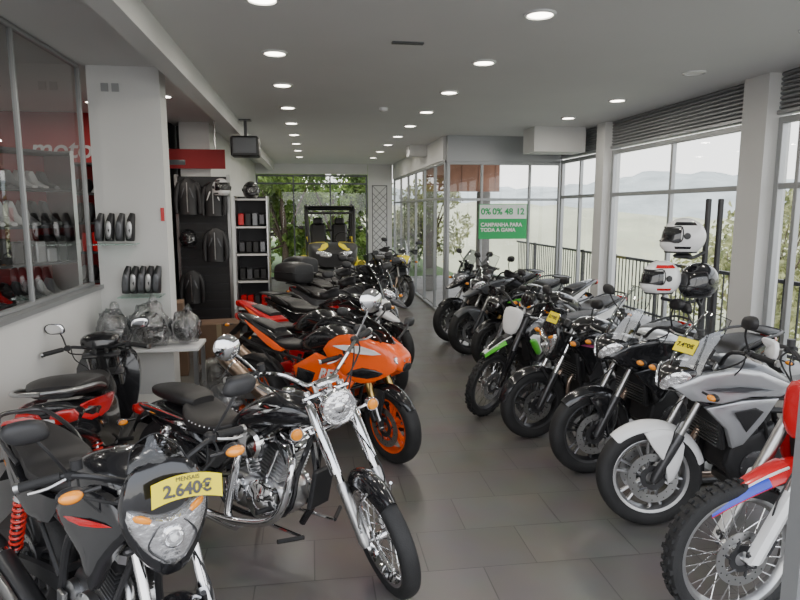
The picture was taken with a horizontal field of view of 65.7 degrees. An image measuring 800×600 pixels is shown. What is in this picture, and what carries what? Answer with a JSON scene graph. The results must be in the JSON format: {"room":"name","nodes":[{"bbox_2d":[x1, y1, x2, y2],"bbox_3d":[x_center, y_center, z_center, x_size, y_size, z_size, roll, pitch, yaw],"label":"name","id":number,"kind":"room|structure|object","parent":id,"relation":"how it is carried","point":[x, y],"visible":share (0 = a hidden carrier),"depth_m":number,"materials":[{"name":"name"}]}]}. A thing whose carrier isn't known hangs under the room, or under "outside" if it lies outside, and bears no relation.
{"room":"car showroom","nodes":[
{"label":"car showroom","id":0,"kind":"room"},
{"bbox_2d":[0,111,88,127],"bbox_3d":[-4.705,-0.870,8.257,2.750,3.150,0.140,-1,8,-8],"label":"wall","id":1,"kind":"structure","parent":0,"point":[27,119],"depth_m":7.99,"materials":[{"name":"paint"}]},
{"bbox_2d":[0,127,91,161],"bbox_3d":[-4.438,-1.950,8.039,2.102,0.550,0.044,-1,8,-8],"label":"shop sign","id":2,"kind":"object","parent":1,"relation":"attached to","point":[36,138],"visible":0.41,"depth_m":8.00,"materials":[{"name":"red metal"}]},
{"bbox_2d":[0,290,102,522],"bbox_3d":[-2.490,0.801,3.569,0.120,1.190,4.460,-1,8,-8],"label":"wall","id":3,"kind":"structure","parent":0,"point":[22,342],"depth_m":4.34,"materials":[{"name":"white paint"}]},
{"bbox_2d":[0,17,94,316],"bbox_3d":[-2.490,-0.770,3.341,0.040,1.915,4.420,-1,8,-8],"label":"window","id":4,"kind":"structure","parent":3,"relation":"in","point":[10,28],"depth_m":4.39,"materials":[{"name":"metal"}]},
{"bbox_2d":[0,285,103,326],"bbox_3d":[-2.480,0.194,3.482,0.160,0.035,4.460,-1,8,-8],"label":"trim","id":5,"kind":"structure","parent":3,"relation":"on","point":[16,316],"depth_m":4.47,"materials":[{"name":"metal"}]},
{"bbox_2d":[167,122,179,298],"bbox_3d":[-3.374,-0.991,9.086,0.100,3.150,1.130,-1,8,-8],"label":"wall","id":6,"kind":"structure","parent":0,"point":[171,128],"depth_m":9.18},
{"bbox_2d":[213,129,255,308],"bbox_3d":[-3.455,-1.611,13.357,0.100,3.150,7.400,-1,8,-8],"label":"wall","id":7,"kind":"structure","parent":0,"point":[241,171],"depth_m":12.02,"materials":[{"name":"white paint"}]},
{"bbox_2d":[368,164,391,255],"bbox_3d":[-0.559,-2.217,17.532,0.670,3.150,0.150,-1,8,-8],"label":"wall","id":8,"kind":"structure","parent":0,"point":[377,174],"depth_m":17.39,"materials":[{"name":"white paint"}]},
{"bbox_2d":[255,174,367,278],"bbox_3d":[-2.421,-2.035,17.290,3.050,2.860,0.060,-1,8,-8],"label":"window","id":9,"kind":"structure","parent":8,"relation":"in","point":[257,175],"depth_m":17.18,"materials":[{"name":"black metal"}]},
{"bbox_2d":[255,163,367,174],"bbox_3d":[-2.471,-3.603,17.060,3.150,0.270,0.150,-1,8,-8],"label":"header","id":10,"kind":"object","parent":8,"relation":"attached to","point":[350,169],"depth_m":17.00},
{"bbox_2d":[0,275,783,599],"bbox_3d":[-1.519,0.713,8.663,9.350,0.100,18.200,-1,8,-8],"label":"floor","id":11,"kind":"structure","parent":0,"point":[490,511],"depth_m":3.70,"materials":[{"name":"grey tile"}]},
{"bbox_2d":[0,146,82,310],"bbox_3d":[-3.396,-0.114,5.522,0.360,2.440,1.040,3,9,22],"label":"display window","id":12,"kind":"structure","parent":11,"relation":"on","point":[50,182],"depth_m":5.70,"materials":[{"name":"glass"}]},
{"bbox_2d":[8,318,150,450],"bbox_3d":[-2.064,0.750,4.228,0.731,1.115,2.032,-3,9,-22],"label":"scooter","id":13,"kind":"object","parent":11,"relation":"on","point":[104,388],"visible":0.56,"depth_m":4.00,"materials":[{"name":"plastic"}]},
{"bbox_2d":[74,162,99,284],"bbox_3d":[-4.128,-0.346,7.119,1.940,2.440,0.360,-1,8,-8],"label":"display rack","id":14,"kind":"object","parent":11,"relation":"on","point":[77,165],"visible":0.06,"depth_m":7.13,"materials":[{"name":"metal"}]},
{"bbox_2d":[0,373,255,599],"bbox_3d":[-1.232,0.928,2.461,1.975,1.291,0.812,5,9,29],"label":"motorcycle","id":15,"kind":"object","parent":11,"relation":"on","point":[133,516],"visible":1,"depth_m":2.19,"materials":[{"name":"plastic"}]},
{"bbox_2d":[85,65,180,412],"bbox_3d":[-2.455,-0.511,5.781,0.610,3.150,0.240,-1,8,-8],"label":"column","id":16,"kind":"structure","parent":11,"relation":"on","point":[128,126],"depth_m":5.60,"materials":[{"name":"white paint"}]},
{"bbox_2d":[89,243,136,245],"bbox_3d":[-2.535,-0.489,5.523,0.360,0.030,0.240,-1,8,-8],"label":"glass shelf","id":17,"kind":"object","parent":16,"relation":"attached to","point":[101,244],"visible":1,"depth_m":5.54,"materials":[{"name":"glass"}]},
{"bbox_2d":[94,213,134,240],"bbox_3d":[-2.526,-0.646,5.490,0.351,0.251,0.088,-1,8,-8],"label":"bottles","id":18,"kind":"object","parent":17,"relation":"on","point":[118,232],"visible":1,"depth_m":5.46,"materials":[{"name":"plastic"}]},
{"bbox_2d":[117,293,164,298],"bbox_3d":[-2.337,-0.027,5.618,0.360,0.030,0.240,-1,8,-8],"label":"glass shelf","id":19,"kind":"object","parent":16,"relation":"attached to","point":[158,295],"visible":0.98,"depth_m":5.58,"materials":[{"name":"glass"}]},
{"bbox_2d":[122,265,161,293],"bbox_3d":[-2.328,-0.185,5.585,0.351,0.251,0.088,-1,8,-8],"label":"bottles","id":20,"kind":"object","parent":19,"relation":"on","point":[148,280],"visible":1,"depth_m":5.56,"materials":[{"name":"plastic"}]},
{"bbox_2d":[120,339,206,403],"bbox_3d":[-2.224,0.750,5.569,0.900,0.715,0.400,-1,8,-8],"label":"display table","id":21,"kind":"object","parent":11,"relation":"on","point":[176,345],"visible":0.34,"depth_m":5.52,"materials":[{"name":"white paint"}]},
{"bbox_2d":[100,316,126,341],"bbox_3d":[-2.503,0.197,5.414,0.292,0.386,0.369,-4,9,-28],"label":"helmet","id":22,"kind":"object","parent":21,"relation":"on","point":[111,323],"visible":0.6,"depth_m":5.34,"materials":[{"name":"grey paint"}]},
{"bbox_2d":[135,311,166,343],"bbox_3d":[-2.194,0.169,5.428,0.341,0.446,0.428,-7,11,-41],"label":"helmet","id":23,"kind":"object","parent":21,"relation":"on","point":[156,329],"visible":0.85,"depth_m":5.34,"materials":[{"name":"black paint"}]},
{"bbox_2d":[173,317,196,341],"bbox_3d":[-1.911,0.198,5.506,0.335,0.347,0.265,6,10,37],"label":"helmet","id":24,"kind":"object","parent":21,"relation":"on","point":[184,328],"visible":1,"depth_m":5.45,"materials":[{"name":"plastic"}]},
{"bbox_2d":[179,351,189,375],"bbox_3d":[-2.713,0.639,7.257,0.450,0.450,0.363,-2,9,-16],"label":"cardboard box","id":25,"kind":"object","parent":11,"relation":"on","point":[184,357],"visible":0.18,"depth_m":7.15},
{"bbox_2d":[176,299,184,318],"bbox_3d":[-2.713,0.217,7.196,0.400,0.400,0.323,-2,9,-16],"label":"cardboard box","id":26,"kind":"object","parent":25,"relation":"on","point":[180,302],"visible":0.17,"depth_m":7.08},
{"bbox_2d":[178,122,214,176],"bbox_3d":[-2.994,-1.025,9.324,0.420,3.150,0.400,-1,8,-8],"label":"column","id":27,"kind":"structure","parent":11,"relation":"on","point":[192,135],"depth_m":8.94,"materials":[{"name":"white paint"}]},
{"bbox_2d":[174,174,234,337],"bbox_3d":[-2.838,-0.608,9.060,0.760,2.400,0.100,-1,8,-8],"label":"display panel","id":28,"kind":"object","parent":11,"relation":"on","point":[219,303],"visible":0.57,"depth_m":9.06,"materials":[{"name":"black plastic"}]},
{"bbox_2d":[173,178,201,214],"bbox_3d":[-2.996,-1.462,8.768,0.397,0.505,0.165,-1,8,-8],"label":"jacket","id":29,"kind":"object","parent":28,"relation":"hanging from","point":[187,191],"visible":1,"depth_m":8.72,"materials":[{"name":"black leather"}]},
{"bbox_2d":[179,229,197,246],"bbox_3d":[-2.994,-0.880,8.775,0.264,0.248,0.317,-3,9,-18],"label":"helmet","id":30,"kind":"object","parent":28,"relation":"hanging from","point":[188,237],"visible":1,"depth_m":8.67,"materials":[{"name":"black paint"}]},
{"bbox_2d":[179,270,205,303],"bbox_3d":[-2.996,-0.191,8.952,0.370,0.474,0.165,-1,8,-8],"label":"jacket","id":31,"kind":"object","parent":28,"relation":"hanging from","point":[192,287],"visible":0.95,"depth_m":8.90,"materials":[{"name":"black leather"}]},
{"bbox_2d":[201,182,226,215],"bbox_3d":[-2.649,-1.435,8.821,0.370,0.474,0.165,-1,8,-8],"label":"jacket","id":32,"kind":"object","parent":28,"relation":"hanging from","point":[214,205],"visible":0.81,"depth_m":8.77,"materials":[{"name":"black leather"}]},
{"bbox_2d":[202,228,228,261],"bbox_3d":[-2.649,-0.792,8.914,0.370,0.474,0.165,-1,8,-8],"label":"jacket","id":33,"kind":"object","parent":28,"relation":"hanging from","point":[215,243],"visible":1,"depth_m":8.87,"materials":[{"name":"black leather"}]},
{"bbox_2d":[212,178,230,196],"bbox_3d":[-2.475,-1.562,8.598,0.264,0.248,0.317,-6,10,-38],"label":"helmet","id":34,"kind":"object","parent":28,"relation":"hanging from","point":[221,187],"visible":1,"depth_m":8.50,"materials":[{"name":"white paint"}]},
{"bbox_2d":[206,363,230,389],"bbox_3d":[-1.805,0.735,6.279,0.453,0.525,0.451,-3,9,-22],"label":"plastic bag","id":35,"kind":"object","parent":11,"relation":"on","point":[215,374],"visible":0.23,"depth_m":6.16,"materials":[{"name":"black paint"}]},
{"bbox_2d":[198,318,239,364],"bbox_3d":[-2.301,0.519,7.910,0.500,0.500,0.403,-2,9,-16],"label":"cardboard box","id":36,"kind":"object","parent":11,"relation":"on","point":[210,330],"visible":0.46,"depth_m":7.70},
{"bbox_2d":[211,383,242,411],"bbox_3d":[-1.568,0.839,5.567,0.536,0.525,0.405,4,9,24],"label":"plastic bag","id":37,"kind":"object","parent":11,"relation":"on","point":[217,390],"visible":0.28,"depth_m":5.45,"materials":[{"name":"grey paint"}]},
{"bbox_2d":[233,196,271,335],"bbox_3d":[-2.194,-0.493,9.311,0.480,2.100,0.400,-1,8,-8],"label":"shelf unit","id":38,"kind":"object","parent":11,"relation":"on","point":[251,216],"visible":0.8,"depth_m":9.26,"materials":[{"name":"white paint"}]},
{"bbox_2d":[242,181,259,198],"bbox_3d":[-2.184,-1.613,9.090,0.264,0.248,0.317,-3,9,-18],"label":"helmet","id":39,"kind":"object","parent":38,"relation":"on","point":[250,190],"visible":1,"depth_m":8.99,"materials":[{"name":"black paint"}]},
{"bbox_2d":[116,289,420,599],"bbox_3d":[-0.798,0.679,3.459,2.185,1.497,0.823,3,9,22],"label":"motorcycle","id":40,"kind":"object","parent":11,"relation":"on","point":[270,479],"visible":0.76,"depth_m":3.26,"materials":[{"name":"metal"}]},
{"bbox_2d":[223,300,391,423],"bbox_3d":[-0.896,0.534,5.771,2.024,1.120,0.799,4,9,23],"label":"motorcycle","id":41,"kind":"object","parent":11,"relation":"on","point":[347,311],"visible":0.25,"depth_m":5.68,"materials":[{"name":"metal"}]},
{"bbox_2d":[218,312,421,463],"bbox_3d":[-0.703,0.645,5.010,2.021,1.120,0.799,4,9,23],"label":"motorcycle","id":42,"kind":"object","parent":11,"relation":"on","point":[381,356],"visible":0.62,"depth_m":4.71,"materials":[{"name":"plastic"}]},
{"bbox_2d":[298,204,364,271],"bbox_3d":[-1.642,-1.241,14.677,1.510,2.045,2.622,-1,8,-10],"label":"utility vehicle","id":43,"kind":"object","parent":11,"relation":"on","point":[317,247],"visible":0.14,"depth_m":14.39,"materials":[{"name":"metal"}]},
{"bbox_2d":[259,262,408,390],"bbox_3d":[-0.822,0.279,6.674,2.147,1.365,0.874,3,9,23],"label":"motorcycle","id":44,"kind":"object","parent":11,"relation":"on","point":[293,308],"visible":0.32,"depth_m":6.37,"materials":[{"name":"metal"}]},
{"bbox_2d":[301,250,378,285],"bbox_3d":[-1.027,-0.210,10.446,1.983,1.250,0.819,5,9,29],"label":"motorcycle","id":45,"kind":"object","parent":11,"relation":"on","point":[361,263],"visible":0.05,"depth_m":10.22,"materials":[{"name":"metal"}]},
{"bbox_2d":[283,252,400,341],"bbox_3d":[-0.838,0.002,8.614,2.225,1.357,0.890,5,10,31],"label":"motorcycle","id":46,"kind":"object","parent":11,"relation":"on","point":[325,284],"visible":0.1,"depth_m":8.64,"materials":[{"name":"metal"}]},
{"bbox_2d":[271,257,414,364],"bbox_3d":[-0.733,0.141,7.650,2.225,1.357,0.890,4,9,28],"label":"motorcycle","id":47,"kind":"object","parent":11,"relation":"on","point":[297,274],"visible":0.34,"depth_m":7.39,"materials":[{"name":"plastic"}]},
{"bbox_2d":[314,257,398,321],"bbox_3d":[-0.789,-0.070,9.480,1.983,1.250,0.819,5,9,29],"label":"motorcycle","id":48,"kind":"object","parent":11,"relation":"on","point":[350,259],"visible":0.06,"depth_m":9.38,"materials":[{"name":"metal"}]},
{"bbox_2d":[376,237,421,307],"bbox_3d":[-0.223,-0.621,12.794,0.895,1.388,2.158,-6,10,-36],"label":"motorcycle","id":49,"kind":"object","parent":11,"relation":"on","point":[401,268],"visible":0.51,"depth_m":12.16,"materials":[{"name":"metal"}]},
{"bbox_2d":[433,248,543,340],"bbox_3d":[1.387,-0.117,9.433,0.884,1.357,2.155,8,11,43],"label":"motorcycle","id":50,"kind":"object","parent":11,"relation":"on","point":[465,273],"visible":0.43,"depth_m":8.91,"materials":[{"name":"metal"}]},
{"bbox_2d":[448,252,570,354],"bbox_3d":[1.559,0.004,8.593,2.155,1.357,0.884,-8,12,-44],"label":"motorcycle","id":51,"kind":"object","parent":11,"relation":"on","point":[473,316],"visible":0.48,"depth_m":8.11,"materials":[{"name":"metal"}]},
{"bbox_2d":[471,275,598,368],"bbox_3d":[1.728,0.237,7.819,2.040,1.120,0.799,-7,11,-39],"label":"motorcycle","id":52,"kind":"object","parent":11,"relation":"on","point":[515,288],"visible":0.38,"depth_m":7.34,"materials":[{"name":"metal"}]},
{"bbox_2d":[465,285,608,415],"bbox_3d":[1.418,0.458,6.010,1.948,1.203,0.817,-4,9,-24],"label":"bike","id":53,"kind":"object","parent":11,"relation":"on","point":[516,332],"visible":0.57,"depth_m":5.71,"materials":[{"name":"rubber"}]},
{"bbox_2d":[491,269,632,372],"bbox_3d":[1.836,0.276,7.063,1.990,1.260,0.822,-7,11,-42],"label":"motorcycle","id":54,"kind":"object","parent":11,"relation":"on","point":[533,296],"visible":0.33,"depth_m":6.75,"materials":[{"name":"metal"}]},
{"bbox_2d":[499,285,691,437],"bbox_3d":[1.746,0.512,5.440,1.990,1.260,0.822,-6,10,-34],"label":"motorcycle","id":55,"kind":"object","parent":11,"relation":"on","point":[562,339],"visible":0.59,"depth_m":5.13,"materials":[{"name":"metal"}]},
{"bbox_2d":[590,122,620,318],"bbox_3d":[3.055,-1.015,9.256,0.260,3.150,0.260,-1,8,-8],"label":"column","id":56,"kind":"structure","parent":11,"relation":"on","point":[604,130],"depth_m":9.12,"materials":[{"name":"white paint"}]},
{"bbox_2d":[549,284,794,472],"bbox_3d":[2.094,0.543,4.766,2.155,1.391,0.884,-5,10,-33],"label":"motorcycle","id":57,"kind":"object","parent":11,"relation":"on","point":[629,350],"visible":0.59,"depth_m":4.42,"materials":[{"name":"metal"}]},
{"bbox_2d":[660,199,723,483],"bbox_3d":[1.982,0.296,4.258,0.513,1.960,0.230,-1,8,-8],"label":"stand","id":58,"kind":"object","parent":11,"relation":"on","point":[700,302],"visible":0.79,"depth_m":4.22,"materials":[{"name":"metal"}]},
{"bbox_2d":[639,260,680,294],"bbox_3d":[1.729,-0.153,4.121,0.279,0.218,0.232,-2,8,-13],"label":"helmet","id":59,"kind":"object","parent":58,"relation":"on","point":[661,277],"depth_m":4.05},
{"bbox_2d":[659,218,705,252],"bbox_3d":[1.860,-0.426,4.082,0.292,0.228,0.243,1,8,4],"label":"helmet","id":60,"kind":"object","parent":58,"relation":"on","point":[681,235],"depth_m":4.00,"materials":[{"name":"white plastic"}]},
{"bbox_2d":[678,262,718,297],"bbox_3d":[1.989,-0.136,4.138,0.292,0.228,0.243,-4,9,-26],"label":"helmet","id":61,"kind":"object","parent":58,"relation":"on","point":[698,280],"depth_m":4.06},
{"bbox_2d":[596,301,799,524],"bbox_3d":[2.276,0.681,3.905,2.147,1.365,0.874,-4,9,-23],"label":"motorcycle","id":62,"kind":"object","parent":11,"relation":"on","point":[714,388],"visible":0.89,"depth_m":3.67,"materials":[{"name":"metal"}]},
{"bbox_2d":[660,337,799,599],"bbox_3d":[2.216,0.845,2.996,2.043,1.292,0.820,-5,10,-31],"label":"bike","id":63,"kind":"object","parent":11,"relation":"on","point":[758,485],"visible":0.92,"depth_m":2.78,"materials":[{"name":"rubber"}]},
{"bbox_2d":[725,72,791,366],"bbox_3d":[3.503,-0.557,6.100,0.260,3.150,0.340,-1,8,-8],"label":"column","id":64,"kind":"structure","parent":11,"relation":"on","point":[761,100],"depth_m":5.96,"materials":[{"name":"white paint"}]},
{"bbox_2d":[780,394,799,599],"bbox_3d":[1.164,0.351,1.757,0.035,2.600,0.060,-1,8,-8],"label":"door frame","id":65,"kind":"structure","parent":11,"relation":"on","point":[790,585],"depth_m":1.80,"materials":[{"name":"metal"}]},
{"bbox_3d":[2.930,0.302,10.378,0.150,0.220,1.560,-1,8,-8],"label":"wall","id":66,"kind":"structure","parent":11,"relation":"on","visible":0},
{"bbox_2d":[557,154,595,300],"bbox_3d":[2.935,-1.059,10.181,0.060,2.530,1.560,-1,8,-8],"label":"window","id":67,"kind":"structure","parent":66,"relation":"in","point":[580,195],"depth_m":10.25,"materials":[{"name":"metal"}]},
{"bbox_3d":[-0.562,-0.777,17.359,0.500,0.350,0.300,-1,8,-8],"label":"planter","id":68,"kind":"object","parent":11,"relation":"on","visible":0},
{"bbox_2d":[372,185,386,255],"bbox_3d":[-0.562,-2.051,17.174,0.420,2.215,0.020,-1,8,-8],"label":"lattice screen","id":69,"kind":"object","parent":68,"relation":"on","point":[372,185],"visible":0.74,"depth_m":17.12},
{"bbox_2d":[0,0,799,164],"bbox_3d":[-1.559,-2.672,9.187,9.550,0.150,16.400,-1,8,-8],"label":"ceiling","id":70,"kind":"structure","parent":0,"point":[342,63],"depth_m":5.24,"materials":[{"name":"paint"}]},
{"bbox_2d":[83,0,273,169],"bbox_3d":[-2.384,-2.478,8.996,0.155,0.180,16.000,-1,8,-8],"label":"ceiling beam","id":71,"kind":"structure","parent":70,"relation":"attached to","point":[131,19],"depth_m":4.48,"materials":[{"name":"paint"}]},
{"bbox_2d":[230,119,260,157],"bbox_3d":[-2.157,-2.254,8.649,0.380,0.516,0.307,-1,8,-8],"label":"television","id":72,"kind":"object","parent":70,"relation":"hanging from","point":[245,146],"visible":1,"depth_m":8.53,"materials":[{"name":"black plastic"}]},
{"bbox_2d":[245,0,279,5],"bbox_3d":[-0.824,-1.794,3.704,0.210,0.014,0.210,-1,8,-8],"label":"recessed light","id":73,"kind":"object","parent":70,"relation":"in","point":[254,2],"visible":1,"depth_m":3.75,"materials":[{"name":"white paint"}]},
{"bbox_2d":[262,49,287,56],"bbox_3d":[-1.005,-1.979,4.978,0.210,0.014,0.210,-1,8,-8],"label":"recessed light","id":74,"kind":"object","parent":70,"relation":"in","point":[270,52],"visible":1,"depth_m":4.96,"materials":[{"name":"white paint"}]},
{"bbox_2d":[392,41,423,44],"bbox_3d":[0.059,-1.935,4.671,0.240,0.012,0.050,-1,8,-8],"label":"ceiling vent","id":75,"kind":"object","parent":70,"relation":"in","point":[393,42],"depth_m":4.66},
{"bbox_2d":[406,145,426,156],"bbox_3d":[0.324,-2.944,12.272,0.340,0.200,0.400,-1,8,-8],"label":"ceiling bulkhead","id":76,"kind":"object","parent":70,"relation":"attached to","point":[411,150],"depth_m":12.08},
{"bbox_2d":[472,59,495,65],"bbox_3d":[0.717,-2.025,5.298,0.210,0.014,0.210,-1,8,-8],"label":"recessed light","id":77,"kind":"object","parent":70,"relation":"in","point":[482,62],"visible":1,"depth_m":5.27,"materials":[{"name":"white paint"}]},
{"bbox_2d":[524,9,556,20],"bbox_3d":[0.902,-1.836,3.994,0.210,0.014,0.210,-1,8,-8],"label":"recessed light","id":78,"kind":"object","parent":70,"relation":"in","point":[536,14],"visible":1,"depth_m":3.98,"materials":[{"name":"white paint"}]},
{"bbox_2d":[523,126,585,154],"bbox_3d":[2.401,-2.481,9.675,0.820,0.370,0.500,-1,8,-8],"label":"box","id":79,"kind":"object","parent":70,"relation":"attached to","point":[544,140],"depth_m":9.44,"materials":[{"name":"paint"}]},
{"bbox_2d":[560,127,596,158],"bbox_3d":[2.935,-2.518,9.970,0.120,0.380,1.560,-1,8,-8],"label":"roller shutter","id":80,"kind":"object","parent":70,"relation":"attached to","point":[591,134],"visible":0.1,"depth_m":9.63,"materials":[{"name":"metal"}]},
{"bbox_2d":[682,70,706,75],"bbox_3d":[2.700,-2.083,5.693,0.210,0.014,0.210,-1,8,-8],"label":"recessed light","id":81,"kind":"object","parent":70,"relation":"in","point":[692,72],"visible":1,"depth_m":5.68,"materials":[{"name":"white paint"}]},
{"bbox_2d":[777,67,799,114],"bbox_3d":[3.809,-1.625,3.815,0.120,0.380,3.880,-1,8,-8],"label":"roller shutter","id":82,"kind":"object","parent":70,"relation":"attached to","point":[790,103],"visible":0.99,"depth_m":5.59,"materials":[{"name":"metal"}]},
{"bbox_3d":[-3.382,-2.329,8.733,0.020,0.400,0.020,-1,8,-8],"label":"hanger","id":83,"kind":"object","parent":70,"relation":"hanging from","visible":0},
{"bbox_2d":[169,149,225,168],"bbox_3d":[-3.005,-2.009,8.828,1.000,0.270,0.040,-1,8,-8],"label":"wall sign","id":84,"kind":"object","parent":83,"relation":"hanging from","point":[178,158],"visible":0.64,"depth_m":8.83,"materials":[{"name":"red paint"}]},
{"bbox_2d":[393,136,445,178],"bbox_3d":[0.320,-3.091,13.985,0.110,0.400,6.800,-1,8,-8],"label":"wall","id":85,"kind":"structure","parent":0,"point":[436,150],"depth_m":12.42,"materials":[{"name":"white paint"}]},
{"bbox_2d":[393,160,446,317],"bbox_3d":[0.318,-1.530,14.191,0.060,2.750,6.840,-1,8,-8],"label":"window","id":86,"kind":"structure","parent":85,"relation":"in","point":[433,306],"depth_m":12.85,"materials":[{"name":"metal"}]},
{"bbox_2d":[412,276,463,306],"bbox_3d":[1.330,-0.202,14.547,1.850,0.020,6.600,-1,8,-8],"label":"paving","id":87,"kind":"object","parent":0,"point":[453,292],"visible":0.21,"depth_m":14.45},
{"bbox_2d":[422,164,499,290],"bbox_3d":[1.299,-1.935,15.210,1.800,3.180,1.800,-1,8,-8],"label":"pergola","id":88,"kind":"object","parent":87,"relation":"on","point":[463,178],"visible":0.46,"depth_m":14.28,"materials":[{"name":"brown wood"}]},
{"bbox_2d":[446,135,562,162],"bbox_3d":[1.815,-2.601,10.712,2.050,0.430,0.130,-1,8,-8],"label":"wall partition header","id":89,"kind":"structure","parent":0,"point":[461,148],"depth_m":10.61,"materials":[{"name":"paint"}]},
{"bbox_2d":[445,161,560,315],"bbox_3d":[1.817,-1.040,10.924,2.050,2.720,0.060,-1,8,-8],"label":"window","id":90,"kind":"structure","parent":89,"relation":"in","point":[481,199],"depth_m":10.81,"materials":[{"name":"metal"}]},
{"bbox_2d":[478,204,526,238],"bbox_3d":[1.787,-1.361,10.766,0.860,0.600,0.021,-1,8,-8],"label":"poster","id":91,"kind":"object","parent":90,"relation":"attached to","point":[496,221],"visible":1,"depth_m":10.76,"materials":[{"name":"paper"}]},
{"bbox_2d":[775,400,783,416],"bbox_3d":[3.804,1.196,4.224,0.150,0.220,3.880,-1,8,-8],"label":"wall","id":92,"kind":"structure","parent":0,"point":[779,403],"depth_m":5.74,"materials":[{"name":"white paint"}]},
{"bbox_2d":[760,113,799,375],"bbox_3d":[3.809,-0.165,4.027,0.060,2.530,3.880,-1,8,-8],"label":"window","id":93,"kind":"structure","parent":92,"relation":"in","point":[784,121],"depth_m":5.74,"materials":[{"name":"metal"}]},
{"bbox_3d":[3.281,0.661,7.909,0.150,0.220,2.880,-1,8,-8],"label":"wall","id":94,"kind":"structure","parent":0,"visible":0},
{"bbox_2d":[605,125,740,325],"bbox_3d":[3.286,-0.700,7.712,0.060,2.530,2.880,-1,8,-8],"label":"window","id":95,"kind":"structure","parent":94,"relation":"in","point":[671,191],"depth_m":7.64,"materials":[{"name":"metal"}]},
{"bbox_2d":[610,83,744,148],"bbox_3d":[3.286,-2.160,7.500,0.120,0.380,2.880,-1,8,-8],"label":"roller shutter","id":96,"kind":"object","parent":95,"relation":"attached to","point":[720,109],"visible":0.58,"depth_m":7.19,"materials":[{"name":"metal"}]},
{"label":"outside","id":97,"kind":"structure","parent":0,"visible":0},
{"bbox_2d":[578,295,799,375],"bbox_3d":[4.044,0.707,9.401,1.830,0.200,18.100,-1,8,-8],"label":"terrace","id":98,"kind":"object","parent":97,"point":[795,369],"visible":0.02,"depth_m":11.05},
{"bbox_2d":[516,240,799,361],"bbox_3d":[4.665,0.064,9.307,0.050,1.080,17.975,-1,8,-8],"label":"terrace railing","id":99,"kind":"object","parent":98,"relation":"on","point":[654,314],"visible":0.41,"depth_m":11.52,"materials":[{"name":"black metal"}]},
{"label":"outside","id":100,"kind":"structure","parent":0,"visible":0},
{"bbox_2d":[667,220,799,360],"bbox_3d":[9.673,0.460,17.996,4.878,5.731,3.310,-1,8,-8],"label":"tree","id":101,"kind":"object","parent":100,"point":[728,241],"visible":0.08,"depth_m":17.34,"materials":[{"name":"green plant"}]},
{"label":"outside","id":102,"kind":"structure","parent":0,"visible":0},
{"bbox_2d":[725,189,799,317],"bbox_3d":[13.815,-0.690,23.169,5.234,7.517,3.705,-4,9,-24],"label":"tree","id":103,"kind":"object","parent":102,"point":[788,205],"visible":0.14,"depth_m":22.31,"materials":[{"name":"green plant"}]},
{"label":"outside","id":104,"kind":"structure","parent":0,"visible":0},
{"bbox_2d":[681,200,799,340],"bbox_3d":[16.828,-0.410,27.766,7.098,8.640,5.663,-1,8,-8],"label":"tree","id":105,"kind":"object","parent":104,"point":[730,215],"visible":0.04,"depth_m":27.75,"materials":[{"name":"green plant"}]},
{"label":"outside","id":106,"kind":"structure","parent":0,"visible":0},
{"bbox_2d":[271,241,453,276],"bbox_3d":[-6.814,-2.021,28.188,14.350,0.200,22.280,-1,8,-8],"label":"ground","id":107,"kind":"structure","parent":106,"point":[278,259],"depth_m":21.25,"materials":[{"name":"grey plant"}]},
{"bbox_2d":[262,174,314,253],"bbox_3d":[-4.439,-3.362,21.808,3.142,4.302,2.235,-1,8,-8],"label":"tree","id":108,"kind":"object","parent":107,"relation":"on","point":[289,215],"visible":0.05,"depth_m":21.61,"materials":[{"name":"green plant"}]},
{"bbox_2d":[255,174,325,264],"bbox_3d":[-3.784,-2.849,19.559,3.123,4.024,2.253,-1,8,-8],"label":"tree","id":109,"kind":"object","parent":107,"relation":"on","point":[281,197],"visible":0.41,"depth_m":19.47,"materials":[{"name":"green plant"}]},
{"bbox_2d":[271,178,339,257],"bbox_3d":[-3.561,-3.678,23.346,3.782,4.612,2.428,-1,8,-8],"label":"tree","id":110,"kind":"object","parent":107,"relation":"on","point":[326,180],"visible":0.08,"depth_m":23.29,"materials":[{"name":"green plant"}]},
{"bbox_2d":[278,174,367,259],"bbox_3d":[-2.300,-2.971,20.284,3.382,3.968,2.578,-1,8,-8],"label":"tree","id":111,"kind":"object","parent":107,"relation":"on","point":[358,199],"visible":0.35,"depth_m":20.02,"materials":[{"name":"green plant"}]},
{"bbox_2d":[307,174,392,252],"bbox_3d":[-1.790,-3.749,22.655,3.259,4.823,2.676,-1,8,-8],"label":"tree","id":112,"kind":"object","parent":107,"relation":"on","point":[324,187],"visible":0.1,"depth_m":22.78,"materials":[{"name":"green plant"}]},
{"bbox_2d":[329,174,422,268],"bbox_3d":[-0.628,-2.890,20.959,3.624,3.749,2.209,2,9,16],"label":"tree","id":113,"kind":"object","parent":107,"relation":"on","point":[412,239],"visible":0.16,"depth_m":20.51,"materials":[{"name":"green plant"}]},
{"bbox_2d":[392,179,473,255],"bbox_3d":[0.990,-2.420,19.823,2.761,3.016,1.970,-1,8,-8],"label":"tree","id":114,"kind":"object","parent":107,"relation":"on","point":[452,194],"visible":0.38,"depth_m":19.68,"materials":[{"name":"green plant"}]},
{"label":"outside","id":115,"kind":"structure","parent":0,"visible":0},
{"bbox_3d":[92.404,2.230,84.875,193.700,1.000,260.000,-1,8,-8],"label":"ground","id":116,"kind":"structure","parent":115,"visible":0},
{"bbox_2d":[271,201,799,354],"bbox_3d":[11.901,-1.029,50.443,172.492,15.344,114.150,-1,8,-8],"label":"hills","id":117,"kind":"structure","parent":116,"relation":"on","point":[638,235],"depth_m":83.41,"materials":[{"name":"plant"}]},
{"bbox_2d":[298,171,793,219],"bbox_3d":[27.202,-16.253,113.280,394.267,27.421,260.915,-1,8,-8],"label":"hills","id":118,"kind":"structure","parent":116,"relation":"on","point":[685,204],"depth_m":189.03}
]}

